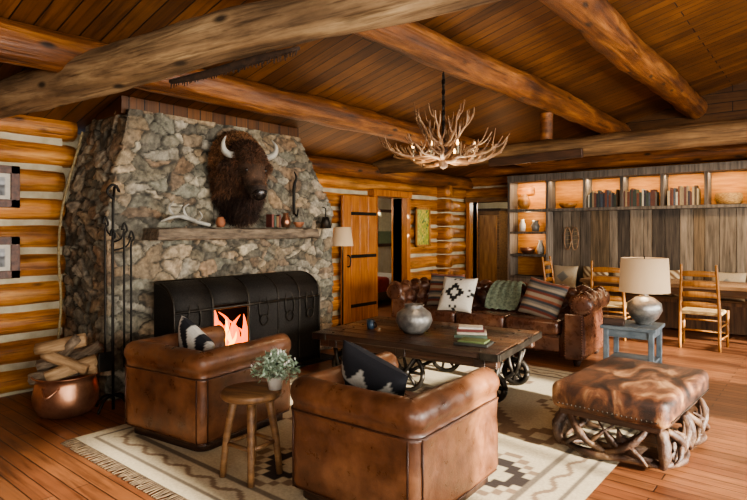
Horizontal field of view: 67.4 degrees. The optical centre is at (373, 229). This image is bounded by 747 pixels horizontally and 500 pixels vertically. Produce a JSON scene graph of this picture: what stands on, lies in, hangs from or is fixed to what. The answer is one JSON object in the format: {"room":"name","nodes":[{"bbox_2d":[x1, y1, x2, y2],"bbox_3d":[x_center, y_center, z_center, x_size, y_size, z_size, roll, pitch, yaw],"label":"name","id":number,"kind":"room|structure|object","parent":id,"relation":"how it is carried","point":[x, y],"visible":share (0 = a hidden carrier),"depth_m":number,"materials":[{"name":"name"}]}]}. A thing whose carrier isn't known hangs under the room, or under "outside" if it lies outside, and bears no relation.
{"room":"log cabin living room","nodes":[
{"label":"log cabin living room","id":0,"kind":"room"},
{"bbox_2d":[0,367,36,393],"bbox_3d":[-4.540,1.375,3.658,0.254,0.251,4.690,0,0,39],"label":"wall","id":1,"kind":"structure","parent":0,"point":[13,380],"depth_m":5.08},
{"bbox_2d":[0,334,63,364],"bbox_3d":[-4.538,1.115,3.656,0.249,0.246,4.690,0,0,39],"label":"wall","id":2,"kind":"structure","parent":0,"point":[18,351],"depth_m":5.11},
{"bbox_2d":[0,280,64,306],"bbox_3d":[-4.537,0.587,3.655,0.248,0.247,4.690,0,0,39],"label":"wall","id":3,"kind":"structure","parent":0,"point":[14,294],"depth_m":5.17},
{"bbox_2d":[0,307,65,335],"bbox_3d":[-4.539,0.852,3.657,0.255,0.243,4.690,0,0,39],"label":"wall","id":4,"kind":"structure","parent":0,"point":[38,320],"depth_m":5.17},
{"bbox_2d":[0,138,76,247],"bbox_3d":[-4.506,-0.325,3.702,0.251,1.037,4.800,0,0,39],"label":"wall","id":5,"kind":"structure","parent":0,"point":[15,151],"depth_m":5.21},
{"bbox_2d":[0,165,19,207],"bbox_3d":[-3.316,-0.385,4.865,0.030,0.370,0.430,0,0,39],"label":"framed photograph","id":6,"kind":"object","parent":5,"relation":"attached to","point":[9,175],"visible":1,"depth_m":4.97,"materials":[{"name":"brown wood"}]},
{"bbox_2d":[0,173,10,199],"bbox_3d":[-3.318,-0.385,4.867,0.001,0.230,0.290,0,0,39],"label":"print","id":7,"kind":"object","parent":6,"relation":"attached to","point":[5,179],"depth_m":4.95},
{"bbox_2d":[0,237,19,278],"bbox_3d":[-3.316,0.245,4.865,0.030,0.370,0.430,0,0,39],"label":"framed photograph","id":8,"kind":"object","parent":5,"relation":"attached to","point":[9,246],"visible":1,"depth_m":4.97,"materials":[{"name":"brown wood"}]},
{"bbox_2d":[0,245,10,270],"bbox_3d":[-3.318,0.245,4.867,0.001,0.230,0.290,0,0,39],"label":"print","id":9,"kind":"object","parent":8,"relation":"attached to","point":[5,250],"depth_m":4.95},
{"bbox_2d":[0,132,61,396],"bbox_3d":[-4.572,0.270,3.678,0.185,2.460,4.680,0,0,39],"label":"chinking","id":10,"kind":"object","parent":5,"relation":"attached to","point":[3,135],"visible":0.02,"depth_m":5.21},
{"bbox_2d":[57,131,82,338],"bbox_3d":[-2.867,0.269,5.307,0.078,2.443,0.266,0,0,36],"label":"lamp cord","id":11,"kind":"object","parent":5,"relation":"attached to","point":[81,133],"visible":0.77,"depth_m":5.22,"materials":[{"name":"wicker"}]},
{"bbox_2d":[0,115,77,141],"bbox_3d":[-4.500,-0.984,3.697,0.245,0.243,4.800,0,0,39],"label":"wall","id":12,"kind":"structure","parent":0,"point":[67,131],"depth_m":5.23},
{"bbox_2d":[20,169,64,191],"bbox_3d":[-4.539,-0.458,3.658,0.251,0.245,4.690,0,0,39],"label":"wall","id":13,"kind":"structure","parent":0,"point":[30,180],"depth_m":5.25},
{"bbox_2d":[20,254,65,276],"bbox_3d":[-4.539,0.327,3.658,0.248,0.247,4.690,0,0,39],"label":"wall","id":14,"kind":"structure","parent":0,"point":[30,264],"depth_m":5.24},
{"bbox_2d":[62,134,81,334],"bbox_3d":[-2.193,0.270,6.641,0.100,2.460,2.920,0,0,39],"label":"chinking","id":15,"kind":"object","parent":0,"point":[66,171],"visible":0.02,"depth_m":5.54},
{"bbox_2d":[96,95,298,136],"bbox_3d":[-1.791,-1.143,6.091,0.500,0.165,2.180,0,0,39],"label":"boards","id":16,"kind":"object","parent":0,"point":[121,104],"visible":0.5,"depth_m":5.61,"materials":[{"name":"brown wood"}]},
{"bbox_2d":[0,0,746,176],"bbox_3d":[0.112,-1.760,5.020,6.200,1.650,12.700,0,0,39],"label":"ceiling","id":17,"kind":"structure","parent":0,"point":[704,41],"depth_m":5.85,"materials":[{"name":"brown wood"}]},
{"bbox_2d":[0,0,499,117],"bbox_3d":[0.605,-1.139,2.430,9.443,0.350,0.373,0,0,31],"label":"log","id":18,"kind":"object","parent":17,"relation":"attached to","point":[254,28],"visible":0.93,"depth_m":3.23,"materials":[{"name":"wood"}]},
{"bbox_2d":[169,46,299,87],"bbox_3d":[-0.846,-0.949,3.303,1.015,0.107,0.058,0,0,31],"label":"saw","id":19,"kind":"object","parent":18,"relation":"attached to","point":[260,58],"visible":1,"depth_m":3.26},
{"bbox_2d":[0,17,531,166],"bbox_3d":[-0.905,-1.266,5.661,0.342,0.331,12.400,0,0,39],"label":"log","id":20,"kind":"object","parent":17,"relation":"attached to","point":[21,44],"depth_m":5.05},
{"bbox_2d":[378,71,509,168],"bbox_3d":[0.653,-1.010,5.171,1.196,0.900,1.168,0,0,39],"label":"antler chandelier","id":21,"kind":"object","parent":17,"relation":"hanging from","point":[443,155],"visible":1,"depth_m":5.07,"materials":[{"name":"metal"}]},
{"bbox_2d":[353,21,630,133],"bbox_3d":[0.267,-1.633,4.698,0.391,0.353,12.400,0,0,39],"label":"log","id":22,"kind":"object","parent":17,"relation":"attached to","point":[416,41],"depth_m":5.61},
{"bbox_2d":[371,118,746,173],"bbox_3d":[3.617,-1.033,6.097,9.350,0.315,0.324,0,0,39],"label":"log","id":23,"kind":"object","parent":17,"relation":"attached to","point":[724,132],"visible":0.69,"depth_m":6.48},
{"bbox_2d":[489,148,582,166],"bbox_3d":[2.046,-0.920,7.171,1.250,0.110,0.050,-1,-1,39],"label":"board","id":24,"kind":"object","parent":23,"relation":"attached to","point":[572,153],"visible":0.88,"depth_m":7.11,"materials":[{"name":"brown wood"}]},
{"bbox_2d":[540,112,552,140],"bbox_3d":[2.233,-1.330,7.224,0.160,0.340,0.160,0,0,39],"label":"post","id":25,"kind":"object","parent":23,"relation":"on","point":[546,119],"visible":0.88,"depth_m":7.16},
{"bbox_2d":[463,143,746,177],"bbox_3d":[5.404,-1.165,8.233,9.301,0.284,0.309,0,0,39],"label":"log","id":26,"kind":"object","parent":17,"relation":"attached to","point":[734,151],"visible":0.68,"depth_m":9.12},
{"bbox_2d":[539,0,707,118],"bbox_3d":[1.122,-1.900,3.996,0.423,0.418,12.400,0,0,39],"label":"log","id":27,"kind":"object","parent":17,"relation":"attached to","point":[601,25],"depth_m":5.61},
{"bbox_2d":[0,299,746,499],"bbox_3d":[1.341,1.560,5.886,13.000,0.120,15.600,0,0,39],"label":"floor","id":28,"kind":"structure","parent":0,"point":[35,464],"depth_m":3.88,"materials":[{"name":"brown wood"}]},
{"bbox_2d":[27,333,103,418],"bbox_3d":[-2.514,1.170,4.596,0.502,0.660,0.519,0,0,39],"label":"cauldron","id":29,"kind":"object","parent":28,"relation":"on","point":[65,382],"visible":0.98,"depth_m":4.48,"materials":[{"name":"orange metal"}]},
{"bbox_2d":[95,183,134,414],"bbox_3d":[-2.161,0.554,4.698,0.301,1.892,0.261,0,0,-29],"label":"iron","id":30,"kind":"object","parent":28,"relation":"on","point":[112,233],"visible":0.94,"depth_m":4.68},
{"bbox_2d":[98,351,111,372],"bbox_3d":[-2.198,1.080,4.588,0.015,0.160,0.110,0,0,39],"label":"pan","id":31,"kind":"object","parent":30,"relation":"attached to","point":[104,364],"visible":1,"depth_m":4.58,"materials":[{"name":"metal"}]},
{"bbox_2d":[62,108,333,400],"bbox_3d":[-1.597,0.200,6.153,1.280,2.600,2.940,0,0,39],"label":"stone fireplace","id":32,"kind":"object","parent":28,"relation":"on","point":[155,160],"visible":0.71,"depth_m":5.37,"materials":[{"name":"grey stone"}]},
{"bbox_2d":[161,201,210,225],"bbox_3d":[-1.756,-0.153,5.312,0.103,0.238,0.525,0,0,39],"label":"antler mount","id":33,"kind":"object","parent":32,"relation":"on","point":[185,216],"visible":1,"depth_m":5.30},
{"bbox_2d":[143,227,319,240],"bbox_3d":[-1.373,0.038,5.818,0.305,0.132,2.021,0,0,39],"label":"mantel shelf","id":34,"kind":"object","parent":32,"relation":"attached to","point":[155,233],"depth_m":5.58,"materials":[{"name":"brown wood"}]},
{"bbox_2d":[154,270,319,366],"bbox_3d":[-1.307,0.969,5.733,0.362,1.000,1.826,0,0,39],"label":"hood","id":35,"kind":"object","parent":32,"relation":"on","point":[287,302],"visible":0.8,"depth_m":5.68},
{"bbox_2d":[206,130,277,228],"bbox_3d":[-1.302,-0.510,5.635,0.655,1.057,0.793,0,0,-31],"label":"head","id":36,"kind":"object","parent":32,"relation":"on","point":[239,168],"visible":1,"depth_m":5.52},
{"bbox_2d":[266,214,280,226],"bbox_3d":[-1.090,-0.100,6.109,0.100,0.140,0.128,0,0,39],"label":"books","id":37,"kind":"object","parent":32,"relation":"on","point":[272,220],"visible":1,"depth_m":6.07,"materials":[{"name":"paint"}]},
{"bbox_2d":[281,213,290,226],"bbox_3d":[-0.987,-0.110,6.298,0.110,0.160,0.110,0,0,39],"label":"jug","id":38,"kind":"object","parent":32,"relation":"on","point":[285,220],"visible":0.98,"depth_m":6.26,"materials":[{"name":"ceramic"}]},
{"bbox_2d":[292,171,298,216],"bbox_3d":[-0.895,-0.417,6.489,0.100,0.531,0.054,0,0,39],"label":"wall hook","id":39,"kind":"object","parent":32,"relation":"attached to","point":[296,177],"visible":1,"depth_m":6.49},
{"bbox_2d":[320,207,330,227],"bbox_3d":[-0.586,-0.153,6.849,0.150,0.267,0.150,0,0,39],"label":"bell","id":40,"kind":"object","parent":32,"relation":"on","point":[325,222],"visible":1,"depth_m":6.80,"materials":[{"name":"metal"}]},
{"bbox_2d":[333,227,352,324],"bbox_3d":[-0.426,0.730,7.752,0.300,1.540,0.298,0,0,39],"label":"floor lamp","id":41,"kind":"object","parent":28,"relation":"on","point":[342,236],"visible":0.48,"depth_m":7.66,"materials":[{"name":"metal"}]},
{"bbox_2d":[341,195,350,324],"bbox_3d":[-0.411,0.480,8.381,0.045,2.000,0.190,0,0,39],"label":"board","id":42,"kind":"object","parent":28,"relation":"on","point":[345,199],"visible":0.53,"depth_m":8.36,"materials":[{"name":"brown wood"}]},
{"bbox_2d":[61,357,640,499],"bbox_3d":[0.344,1.492,4.563,3.141,0.013,4.212,0,0,39],"label":"rug","id":43,"kind":"object","parent":28,"relation":"on","point":[532,464],"visible":0.28,"depth_m":3.63,"materials":[{"name":"fabric"}]},
{"bbox_2d":[124,325,290,451],"bbox_3d":[-1.261,1.149,4.259,0.898,0.674,0.898,0,0,32],"label":"chair","id":44,"kind":"object","parent":43,"relation":"on","point":[172,391],"visible":0.89,"depth_m":3.89,"materials":[{"name":"brown leather"}]},
{"bbox_2d":[178,315,214,350],"bbox_3d":[-1.381,0.930,4.368,0.543,0.531,0.223,0,0,31],"label":"patterned cushion","id":45,"kind":"object","parent":44,"relation":"on","point":[190,336],"visible":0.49,"depth_m":4.27,"materials":[{"name":"fabric"}]},
{"bbox_2d":[219,381,282,487],"bbox_3d":[-0.742,1.227,3.405,0.364,0.522,0.364,0,0,22],"label":"side table","id":46,"kind":"object","parent":43,"relation":"on","point":[250,394],"visible":0.99,"depth_m":3.36,"materials":[{"name":"brown wood"}]},
{"bbox_2d":[250,348,300,390],"bbox_3d":[-0.592,0.839,3.405,0.314,0.250,0.306,0,0,39],"label":"potted plant","id":47,"kind":"object","parent":46,"relation":"on","point":[275,363],"visible":1,"depth_m":3.36,"materials":[{"name":"green plant"}]},
{"bbox_2d":[290,351,499,499],"bbox_3d":[0.121,1.150,3.216,0.896,0.672,0.898,0,0,37],"label":"chair","id":48,"kind":"object","parent":43,"relation":"on","point":[349,442],"visible":0.95,"depth_m":2.89,"materials":[{"name":"brown leather"}]},
{"bbox_2d":[342,340,408,395],"bbox_3d":[-0.007,0.900,3.268,0.566,0.521,0.243,0,0,31],"label":"patterned cushion","id":49,"kind":"object","parent":48,"relation":"on","point":[361,368],"visible":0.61,"depth_m":3.16,"materials":[{"name":"fabric"}]},
{"bbox_2d":[405,390,418,397],"bbox_3d":[0.173,1.126,3.288,0.560,0.170,0.680,0,0,37],"label":"seat cushion","id":50,"kind":"object","parent":48,"relation":"on","point":[409,394],"depth_m":3.55,"materials":[{"name":"brown leather"}]},
{"bbox_2d":[312,316,541,402],"bbox_3d":[0.527,1.238,5.494,1.902,0.495,1.246,0,0,32],"label":"coffee table","id":51,"kind":"object","parent":43,"relation":"on","point":[436,344],"visible":0.73,"depth_m":5.15,"materials":[{"name":"brown wood"}]},
{"bbox_2d":[395,303,432,333],"bbox_3d":[0.392,0.857,5.424,0.360,0.275,0.360,0,0,39],"label":"vase","id":52,"kind":"object","parent":51,"relation":"on","point":[413,318],"visible":1,"depth_m":5.30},
{"bbox_2d":[454,324,486,338],"bbox_3d":[0.908,0.946,5.233,0.300,0.097,0.220,0,0,11],"label":"books","id":53,"kind":"object","parent":51,"relation":"on","point":[463,330],"visible":0.98,"depth_m":5.15,"materials":[{"name":"paper"}]},
{"bbox_2d":[454,337,493,347],"bbox_3d":[0.872,0.974,4.874,0.300,0.040,0.200,0,0,28],"label":"book","id":54,"kind":"object","parent":51,"relation":"on","point":[465,341],"visible":1,"depth_m":4.82,"materials":[{"name":"paper"}]},
{"bbox_2d":[552,356,709,470],"bbox_3d":[1.842,1.254,3.975,0.823,0.456,1.125,0,0,42],"label":"ottoman","id":55,"kind":"object","parent":43,"relation":"on","point":[647,397],"visible":1,"depth_m":3.64,"materials":[{"name":"leather"}]},
{"bbox_2d":[552,356,708,428],"bbox_3d":[1.841,1.116,3.975,0.740,0.180,1.100,0,0,42],"label":"cushion","id":56,"kind":"object","parent":55,"relation":"on","point":[641,394],"depth_m":3.70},
{"bbox_2d":[351,196,359,321],"bbox_3d":[-0.288,0.480,8.531,0.045,2.000,0.190,0,0,39],"label":"board","id":57,"kind":"object","parent":28,"relation":"on","point":[355,200],"visible":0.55,"depth_m":8.51,"materials":[{"name":"brown wood"}]},
{"bbox_2d":[360,196,367,319],"bbox_3d":[-0.164,0.480,8.682,0.045,2.000,0.190,0,0,39],"label":"board","id":58,"kind":"object","parent":28,"relation":"on","point":[363,200],"visible":0.56,"depth_m":8.66,"materials":[{"name":"brown wood"}]},
{"bbox_2d":[368,197,375,317],"bbox_3d":[-0.040,0.480,8.833,0.045,2.000,0.190,0,0,39],"label":"board","id":59,"kind":"object","parent":28,"relation":"on","point":[371,200],"visible":0.56,"depth_m":8.81,"materials":[{"name":"brown wood"}]},
{"bbox_2d":[378,272,391,300],"bbox_3d":[-0.224,1.157,11.701,1.500,0.435,2.000,0,0,39],"label":"bed","id":60,"kind":"object","parent":28,"relation":"on","point":[384,279],"visible":0.03,"depth_m":11.09,"materials":[{"name":"red fabric"}]},
{"bbox_2d":[378,276,388,292],"bbox_3d":[-0.478,1.100,11.392,1.460,0.320,0.800,0,0,39],"label":"blanket","id":61,"kind":"object","parent":60,"relation":"on","point":[383,282],"depth_m":11.06,"materials":[{"name":"fabric"}]},
{"bbox_2d":[478,208,506,282],"bbox_3d":[2.675,0.495,13.655,1.200,2.010,0.560,0,0,39],"label":"door","id":62,"kind":"structure","parent":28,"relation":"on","point":[492,222],"depth_m":13.26,"materials":[{"name":"brown wood"}]},
{"bbox_2d":[387,277,609,366],"bbox_3d":[1.550,1.090,7.183,2.666,0.819,1.041,0,0,35],"label":"sofa","id":63,"kind":"object","parent":28,"relation":"on","point":[576,334],"visible":0.58,"depth_m":6.54,"materials":[{"name":"leather"}]},
{"bbox_2d":[426,273,464,304],"bbox_3d":[0.970,0.800,7.514,0.500,0.423,0.243,0,0,31],"label":"striped cushion","id":64,"kind":"object","parent":63,"relation":"on","point":[436,285],"visible":0.52,"depth_m":7.50,"materials":[{"name":"fabric"}]},
{"bbox_2d":[423,305,473,322],"bbox_3d":[0.935,1.100,7.430,0.640,0.170,0.660,0,0,35],"label":"seat cushion","id":65,"kind":"object","parent":63,"relation":"on","point":[450,316],"depth_m":7.08,"materials":[{"name":"leather"}]},
{"bbox_2d":[437,277,477,312],"bbox_3d":[1.057,0.810,7.053,0.483,0.414,0.279,0,0,36],"label":"cushion","id":66,"kind":"object","parent":63,"relation":"on","point":[457,294],"visible":1,"depth_m":6.96,"materials":[{"name":"fabric"}]},
{"bbox_2d":[456,306,518,327],"bbox_3d":[1.461,1.100,7.057,0.640,0.170,0.660,0,0,35],"label":"seat cushion","id":67,"kind":"object","parent":63,"relation":"on","point":[479,315],"depth_m":6.83,"materials":[{"name":"leather"}]},
{"bbox_2d":[484,280,525,310],"bbox_3d":[1.728,0.843,7.253,0.450,0.361,0.526,0,0,35],"label":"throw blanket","id":68,"kind":"object","parent":63,"relation":"on","point":[502,294],"visible":0.93,"depth_m":7.15,"materials":[{"name":"fabric"}]},
{"bbox_2d":[505,312,563,334],"bbox_3d":[1.987,1.100,6.683,0.640,0.170,0.660,0,0,35],"label":"seat cushion","id":69,"kind":"object","parent":63,"relation":"on","point":[514,320],"depth_m":6.43,"materials":[{"name":"leather"}]},
{"bbox_2d":[518,276,568,318],"bbox_3d":[2.006,0.820,6.633,0.266,0.501,0.604,0,0,-35],"label":"striped cushion","id":70,"kind":"object","parent":63,"relation":"on","point":[541,298],"visible":0.98,"depth_m":6.54,"materials":[{"name":"fabric"}]},
{"bbox_2d":[541,256,554,283],"bbox_3d":[3.003,0.964,8.983,0.505,1.072,0.540,0,0,35],"label":"chair","id":71,"kind":"object","parent":28,"relation":"on","point":[544,263],"visible":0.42,"depth_m":9.16,"materials":[{"name":"brown wood"}]},
{"bbox_2d":[590,261,632,340],"bbox_3d":[3.329,0.964,7.863,0.540,1.072,0.505,0,0,37],"label":"chair","id":72,"kind":"object","parent":28,"relation":"on","point":[613,303],"visible":0.43,"depth_m":7.67,"materials":[{"name":"brown wood"}]},
{"bbox_2d":[507,160,746,300],"bbox_3d":[5.062,0.250,8.512,6.378,2.500,0.380,0,0,39],"label":"built-in bookshelf","id":73,"kind":"object","parent":28,"relation":"on","point":[704,236],"visible":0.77,"depth_m":9.21,"materials":[{"name":"brown wood"}]},
{"bbox_2d":[517,194,530,208],"bbox_3d":[2.780,-0.520,10.347,0.240,0.270,0.240,0,0,39],"label":"vase","id":74,"kind":"object","parent":73,"relation":"on","point":[523,201],"visible":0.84,"depth_m":10.27,"materials":[{"name":"orange ceramic"}]},
{"bbox_2d":[564,227,578,249],"bbox_3d":[3.467,0.150,9.822,0.267,0.417,0.020,0,0,39],"label":"snowshoes","id":75,"kind":"object","parent":73,"relation":"attached to","point":[570,235],"depth_m":9.82,"materials":[{"name":"wood"}]},
{"bbox_2d":[588,185,700,207],"bbox_3d":[4.332,-0.531,9.059,1.646,0.298,0.180,0,0,39],"label":"books","id":76,"kind":"object","parent":73,"relation":"on","point":[681,195],"visible":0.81,"depth_m":8.96,"materials":[{"name":"paper"}]},
{"bbox_2d":[715,192,742,203],"bbox_3d":[5.261,-0.465,8.296,0.360,0.160,0.360,0,0,39],"label":"wicker basket","id":77,"kind":"object","parent":73,"relation":"on","point":[733,197],"visible":0.94,"depth_m":8.16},
{"bbox_2d":[600,320,664,362],"bbox_3d":[2.674,1.234,5.776,0.520,0.532,0.520,0,0,37],"label":"end table","id":78,"kind":"object","parent":28,"relation":"on","point":[631,329],"visible":0.59,"depth_m":5.69,"materials":[{"name":"paint"}]},
{"bbox_2d":[602,314,625,325],"bbox_3d":[2.464,0.924,5.741,0.210,0.086,0.150,0,0,28],"label":"wooden box","id":79,"kind":"object","parent":78,"relation":"on","point":[617,320],"visible":1,"depth_m":5.69,"materials":[{"name":"brown wood"}]},
{"bbox_2d":[609,352,659,362],"bbox_3d":[2.674,1.330,5.776,0.440,0.025,0.440,0,0,37],"label":"shelf","id":80,"kind":"object","parent":78,"relation":"attached to","point":[617,354],"depth_m":5.84,"materials":[{"name":"paint"}]},
{"bbox_2d":[619,256,670,324],"bbox_3d":[2.776,0.617,5.743,0.480,0.700,0.480,0,0,39],"label":"table lamp","id":81,"kind":"object","parent":78,"relation":"on","point":[644,276],"visible":1,"depth_m":5.59,"materials":[{"name":"fabric"}]},
{"bbox_2d":[580,275,746,314],"bbox_3d":[4.947,1.115,7.441,4.100,0.770,0.845,0,0,39],"label":"dining table","id":82,"kind":"object","parent":28,"relation":"on","point":[727,289],"visible":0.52,"depth_m":7.53,"materials":[{"name":"brown wood"}]},
{"bbox_2d":[609,291,746,335],"bbox_3d":[5.074,1.262,8.229,5.005,0.455,0.460,0,0,39],"label":"bench","id":83,"kind":"object","parent":28,"relation":"on","point":[737,309],"visible":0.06,"depth_m":8.24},
{"bbox_2d":[553,265,577,286],"bbox_3d":[3.321,0.820,9.747,0.197,0.407,0.461,0,0,-44],"label":"throw pillow","id":84,"kind":"object","parent":83,"relation":"on","point":[566,275],"visible":0.8,"depth_m":9.66,"materials":[{"name":"fabric"}]},
{"bbox_2d":[582,266,608,285],"bbox_3d":[3.723,0.820,9.417,0.197,0.407,0.461,0,0,-43],"label":"throw pillow","id":85,"kind":"object","parent":83,"relation":"on","point":[586,270],"visible":0.23,"depth_m":9.45,"materials":[{"name":"fabric"}]},
{"bbox_2d":[649,270,679,296],"bbox_3d":[4.535,0.820,8.750,0.461,0.407,0.198,0,0,36],"label":"throw pillow","id":86,"kind":"object","parent":83,"relation":"on","point":[674,274],"visible":0.19,"depth_m":8.64,"materials":[{"name":"fabric"}]},
{"bbox_2d":[709,271,746,301],"bbox_3d":[5.191,0.820,8.211,0.197,0.407,0.461,0,0,-43],"label":"throw pillow","id":87,"kind":"object","parent":83,"relation":"on","point":[728,277],"visible":0.32,"depth_m":8.14,"materials":[{"name":"fabric"}]},
{"bbox_2d":[678,264,728,351],"bbox_3d":[4.193,0.964,7.153,0.540,1.072,0.505,0,0,39],"label":"chair","id":88,"kind":"object","parent":28,"relation":"on","point":[695,308],"visible":1,"depth_m":7.03,"materials":[{"name":"brown wood"}]},
{"bbox_2d":[378,198,391,272],"bbox_3d":[-1.053,0.200,12.188,0.100,2.600,8.500,0,0,39],"label":"wall","id":89,"kind":"structure","parent":0,"point":[384,252],"depth_m":13.75,"materials":[{"name":"beige paint"}]},
{"bbox_2d":[378,209,391,246],"bbox_3d":[0.314,-0.050,13.719,0.030,0.900,0.800,0,0,39],"label":"framed landscape","id":90,"kind":"object","parent":89,"relation":"attached to","point":[384,216],"visible":0.61,"depth_m":13.67,"materials":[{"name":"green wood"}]},
{"bbox_2d":[307,155,472,189],"bbox_3d":[0.374,-0.922,9.399,0.290,0.264,5.001,0,0,39],"label":"log","id":91,"kind":"object","parent":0,"point":[324,165],"visible":0.75,"depth_m":8.93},
{"bbox_2d":[368,189,411,198],"bbox_3d":[0.200,-0.600,9.412,0.360,0.100,1.040,0,0,39],"label":"lintel","id":92,"kind":"object","parent":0,"point":[389,194],"visible":0.64,"depth_m":9.23,"materials":[{"name":"brown wood"}]},
{"bbox_2d":[324,192,465,310],"bbox_3d":[0.318,0.327,9.574,0.251,1.815,4.800,0,0,39],"label":"wall","id":93,"kind":"structure","parent":0,"point":[456,271],"depth_m":8.40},
{"bbox_2d":[322,174,367,315],"bbox_3d":[-0.662,0.270,8.438,0.185,2.460,1.800,0,0,39],"label":"chinking","id":94,"kind":"object","parent":93,"relation":"attached to","point":[343,191],"visible":0.07,"depth_m":8.44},
{"bbox_2d":[369,196,377,315],"bbox_3d":[-0.094,0.475,9.071,0.340,2.050,0.100,0,0,39],"label":"door frame","id":95,"kind":"structure","parent":93,"relation":"attached to","point":[369,196],"depth_m":9.00,"materials":[{"name":"brown wood"}]},
{"bbox_2d":[392,198,409,281],"bbox_3d":[0.478,0.475,9.766,0.340,2.050,0.100,0,0,39],"label":"door frame","id":96,"kind":"structure","parent":93,"relation":"attached to","point":[404,256],"depth_m":9.68,"materials":[{"name":"brown wood"}]},
{"bbox_2d":[415,207,430,246],"bbox_3d":[0.883,-0.050,9.984,0.030,0.700,0.450,0,0,39],"label":"framed painting","id":97,"kind":"object","parent":93,"relation":"attached to","point":[422,215],"visible":1,"depth_m":9.98,"materials":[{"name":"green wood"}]},
{"bbox_2d":[418,210,428,244],"bbox_3d":[0.880,-0.050,9.986,0.001,0.620,0.370,0,0,39],"label":"print","id":98,"kind":"object","parent":97,"relation":"attached to","point":[423,215],"depth_m":10.00},
{"bbox_2d":[466,202,477,281],"bbox_3d":[1.993,0.475,11.343,0.080,2.050,0.340,0,0,39],"label":"door frame","id":99,"kind":"structure","parent":93,"relation":"attached to","point":[469,206],"depth_m":11.23,"materials":[{"name":"brown wood"}]},
{"bbox_2d":[332,254,465,275],"bbox_3d":[0.316,0.588,9.575,0.252,0.242,4.800,0,0,39],"label":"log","id":100,"kind":"structure","parent":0,"point":[424,261],"depth_m":10.15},
{"bbox_2d":[316,173,534,198],"bbox_3d":[0.814,-0.720,9.069,1.654,0.246,5.249,0,0,39],"label":"wall","id":101,"kind":"structure","parent":0,"point":[326,180],"depth_m":9.69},
{"bbox_2d":[507,201,507,280],"bbox_3d":[2.692,0.475,10.769,0.090,2.050,0.340,0,0,39],"label":"door frame","id":102,"kind":"structure","parent":101,"relation":"attached to","point":[507,201],"depth_m":10.67,"materials":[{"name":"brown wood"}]},
{"bbox_2d":[465,196,507,202],"bbox_3d":[2.337,-0.595,11.054,1.020,0.090,0.350,0,0,39],"label":"lintel","id":103,"kind":"object","parent":102,"relation":"on","point":[505,198],"visible":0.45,"depth_m":10.95,"materials":[{"name":"brown wood"}]},
{"bbox_2d":[393,195,465,281],"bbox_3d":[1.115,0.270,10.602,0.185,2.460,2.200,0,0,39],"label":"chinking","id":104,"kind":"object","parent":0,"point":[413,196],"visible":0.14,"depth_m":10.38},
{"bbox_2d":[410,199,465,211],"bbox_3d":[1.175,-0.460,10.604,0.252,0.244,2.120,0,0,39],"label":"log","id":105,"kind":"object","parent":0,"point":[458,206],"depth_m":10.33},
{"bbox_2d":[410,241,465,253],"bbox_3d":[1.171,0.326,10.607,0.252,0.242,2.120,0,0,39],"label":"wall","id":106,"kind":"structure","parent":0,"point":[460,245],"depth_m":10.36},
{"bbox_2d":[410,227,465,239],"bbox_3d":[1.172,0.064,10.606,0.253,0.248,2.120,0,0,39],"label":"wall","id":107,"kind":"structure","parent":0,"point":[458,232],"depth_m":10.47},
{"bbox_2d":[410,213,465,224],"bbox_3d":[1.168,-0.197,10.610,0.243,0.241,2.120,0,0,39],"label":"wall","id":108,"kind":"structure","parent":0,"point":[458,219],"depth_m":10.92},
{"bbox_2d":[473,203,476,278],"bbox_3d":[1.909,0.200,11.477,0.380,2.600,0.160,0,0,39],"label":"backing","id":109,"kind":"object","parent":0,"point":[475,207],"visible":0.14,"depth_m":11.37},
{"bbox_2d":[478,202,506,208],"bbox_3d":[4.359,0.200,12.790,7.500,2.600,0.100,0,0,39],"label":"wall","id":110,"kind":"structure","parent":0,"point":[496,204],"depth_m":13.88,"materials":[{"name":"beige paint"}]},
{"bbox_2d":[469,160,742,186],"bbox_3d":[5.517,-0.984,8.450,9.400,0.241,0.244,0,0,39],"label":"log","id":111,"kind":"structure","parent":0,"point":[498,180],"depth_m":10.79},
{"bbox_2d":[590,81,746,135],"bbox_3d":[5.394,-1.723,8.536,9.700,1.525,0.001,0,0,39],"label":"boards","id":112,"kind":"object","parent":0,"point":[729,103],"visible":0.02,"depth_m":8.65,"materials":[{"name":"brown wood"}]},
{"bbox_3d":[1.275,1.111,10.533,0.400,0.240,0.241,0,0,39],"label":"log","id":113,"kind":"object","parent":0,"visible":0},
{"bbox_2d":[437,269,452,274],"bbox_3d":[1.275,0.852,10.533,0.400,0.238,0.233,0,0,39],"label":"log","id":114,"kind":"object","parent":113,"relation":"on","point":[439,271],"visible":0.39,"depth_m":10.42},
{"bbox_2d":[436,255,453,267],"bbox_3d":[1.279,0.586,10.537,0.400,0.238,0.242,0,0,39],"label":"log","id":115,"kind":"object","parent":114,"relation":"on","point":[444,261],"visible":0.8,"depth_m":10.41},
{"bbox_2d":[437,241,453,253],"bbox_3d":[1.275,0.327,10.533,0.400,0.237,0.240,0,0,39],"label":"log","id":116,"kind":"object","parent":115,"relation":"on","point":[443,247],"visible":0.79,"depth_m":10.41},
{"bbox_2d":[437,227,453,239],"bbox_3d":[1.276,0.065,10.534,0.400,0.249,0.233,0,0,39],"label":"log","id":117,"kind":"object","parent":116,"relation":"on","point":[444,233],"visible":0.75,"depth_m":10.41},
{"bbox_2d":[436,213,453,225],"bbox_3d":[1.276,-0.197,10.533,0.400,0.235,0.244,0,0,39],"label":"log","id":118,"kind":"object","parent":117,"relation":"on","point":[443,219],"visible":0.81,"depth_m":10.41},
{"bbox_2d":[436,199,453,211],"bbox_3d":[1.276,-0.461,10.534,0.400,0.242,0.239,0,0,39],"label":"log","id":119,"kind":"object","parent":118,"relation":"on","point":[443,205],"visible":0.8,"depth_m":10.41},
{"bbox_2d":[436,185,453,197],"bbox_3d":[1.276,-0.723,10.533,0.400,0.235,0.242,0,0,39],"label":"log","id":120,"kind":"object","parent":119,"relation":"on","point":[447,190],"visible":0.72,"depth_m":10.41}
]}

